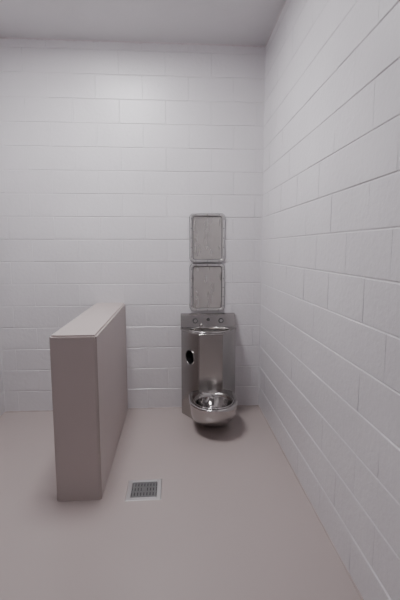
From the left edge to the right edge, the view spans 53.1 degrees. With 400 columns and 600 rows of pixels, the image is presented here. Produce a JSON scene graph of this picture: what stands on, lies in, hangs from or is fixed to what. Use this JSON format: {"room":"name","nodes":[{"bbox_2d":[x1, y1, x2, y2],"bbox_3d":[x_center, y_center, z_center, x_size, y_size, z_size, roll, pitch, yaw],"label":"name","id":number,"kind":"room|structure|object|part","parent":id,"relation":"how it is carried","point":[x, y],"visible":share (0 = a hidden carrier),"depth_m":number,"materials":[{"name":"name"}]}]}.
{"room":"prison interior","nodes":[
{"label":"prison interior","id":0,"kind":"room"},
{"bbox_2d":[0,348,4,415],"bbox_3d":[-1.592,-0.234,1.023,0.122,3.000,4.490,0,7,-4],"label":"wall","id":1,"kind":"structure","parent":0,"point":[2,408],"depth_m":3.38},
{"bbox_2d":[0,335,4,406],"bbox_3d":[-1.678,-0.522,3.249,0.016,3.000,0.017,-6,9,-37],"label":"trim","id":2,"kind":"structure","parent":1,"relation":"attached to","point":[0,335],"depth_m":3.38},
{"bbox_2d":[49,303,127,501],"bbox_3d":[-0.715,0.572,2.806,0.247,0.942,1.279,0,7,-4],"label":"wall","id":3,"kind":"structure","parent":0,"point":[88,356],"depth_m":2.21,"materials":[{"name":"paint"}]},
{"bbox_2d":[0,39,264,410],"bbox_3d":[-0.580,-0.539,3.377,2.207,3.000,0.122,0,7,-4],"label":"wall","id":4,"kind":"structure","parent":0,"point":[109,150],"depth_m":3.28,"materials":[{"name":"white brick"}]},
{"bbox_2d":[5,405,257,411],"bbox_3d":[-0.576,0.956,3.512,2.208,0.020,0.020,0,7,-4],"label":"trim","id":5,"kind":"structure","parent":4,"relation":"attached to","point":[237,405],"depth_m":3.51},
{"bbox_2d":[0,37,264,47],"bbox_3d":[-0.576,-2.020,3.126,2.205,0.025,0.026,0,7,-4],"label":"trim","id":6,"kind":"structure","parent":4,"relation":"attached to","point":[139,42],"depth_m":3.12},
{"bbox_2d":[189,213,224,262],"bbox_3d":[0.062,-0.519,3.350,0.299,0.409,0.026,0,7,-4],"label":"wall mirror","id":7,"kind":"object","parent":4,"relation":"attached to","point":[207,230],"visible":1,"depth_m":3.35,"materials":[{"name":"white mirror"}]},
{"bbox_3d":[0.062,-0.520,3.358,0.247,0.359,0.006,0,7,-4],"label":"plate","id":8,"kind":"part","parent":7,"relation":"part of","materials":[{"name":"silver metal"}]},
{"bbox_2d":[190,263,224,310],"bbox_3d":[0.062,-0.106,3.404,0.299,0.409,0.026,0,7,-4],"label":"wall mirror","id":9,"kind":"object","parent":4,"relation":"attached to","point":[207,280],"visible":1,"depth_m":3.41,"materials":[{"name":"white mirror"}]},
{"bbox_3d":[0.062,-0.107,3.411,0.247,0.359,0.006,0,7,-4],"label":"plate","id":10,"kind":"part","parent":9,"relation":"part of","materials":[{"name":"silver metal"}]},
{"bbox_2d":[181,313,234,326],"bbox_3d":[0.067,0.171,3.413,0.464,0.114,0.065,0,7,-4],"label":"backsplash","id":11,"kind":"structure","parent":4,"relation":"attached to","point":[186,318],"depth_m":3.39,"materials":[{"name":"silver metal"}]},
{"bbox_2d":[0,0,285,45],"bbox_3d":[-0.432,-1.780,0.898,2.447,0.100,4.730,0,7,-4],"label":"ceiling","id":12,"kind":"structure","parent":0,"point":[232,22],"depth_m":2.84,"materials":[{"name":"paint"}]},
{"bbox_2d":[0,406,360,599],"bbox_3d":[-0.432,1.294,1.297,2.447,0.100,4.730,0,7,-4],"label":"floor","id":13,"kind":"structure","parent":0,"point":[232,519],"depth_m":2.06,"materials":[{"name":"beige concrete"}]},
{"bbox_2d":[125,479,161,500],"bbox_3d":[-0.325,1.106,2.335,0.202,0.006,0.202,0,7,-4],"label":"floor drain","id":14,"kind":"object","parent":13,"relation":"on","point":[137,490],"visible":1,"depth_m":2.32,"materials":[{"name":"silver metal"}]},
{"bbox_2d":[180,313,237,426],"bbox_3d":[0.087,0.574,3.160,0.468,0.848,0.673,0,7,-4],"label":"toilet","id":15,"kind":"object","parent":13,"relation":"on","point":[208,340],"visible":1,"depth_m":3.19,"materials":[{"name":"silver metal"}]},
{"bbox_2d":[189,327,229,332],"bbox_3d":[0.077,0.244,3.273,0.340,0.010,0.224,0,7,-4],"label":"basin","id":16,"kind":"object","parent":15,"relation":"in","point":[191,329],"depth_m":3.35,"materials":[{"name":"silver metal"}]},
{"bbox_3d":[0.102,0.861,3.090,0.372,0.205,0.459,0,7,-4],"label":"bowl","id":17,"kind":"part","parent":15,"relation":"part of","materials":[{"name":"silver metal"}]},
{"bbox_2d":[259,0,399,599],"bbox_3d":[0.728,-0.253,1.172,0.122,3.000,4.490,0,7,-4],"label":"wall","id":18,"kind":"structure","parent":0,"point":[329,369],"depth_m":1.80,"materials":[{"name":"white brick"}]},
{"bbox_2d":[258,47,265,404],"bbox_3d":[0.525,-0.541,3.389,0.016,3.000,0.016,3,8,23],"label":"trim","id":19,"kind":"structure","parent":18,"relation":"attached to","point":[265,47],"depth_m":3.38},
{"bbox_2d":[265,0,286,46],"bbox_3d":[0.670,-1.740,0.975,0.018,0.018,4.490,0,7,-4],"label":"trim","id":20,"kind":"structure","parent":18,"relation":"attached to","point":[286,0],"depth_m":2.89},
{"bbox_2d":[258,405,363,599],"bbox_3d":[0.670,1.235,1.361,0.019,0.019,4.490,0,7,-4],"label":"trim","id":21,"kind":"structure","parent":18,"relation":"attached to","point":[348,573],"depth_m":2.08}
]}

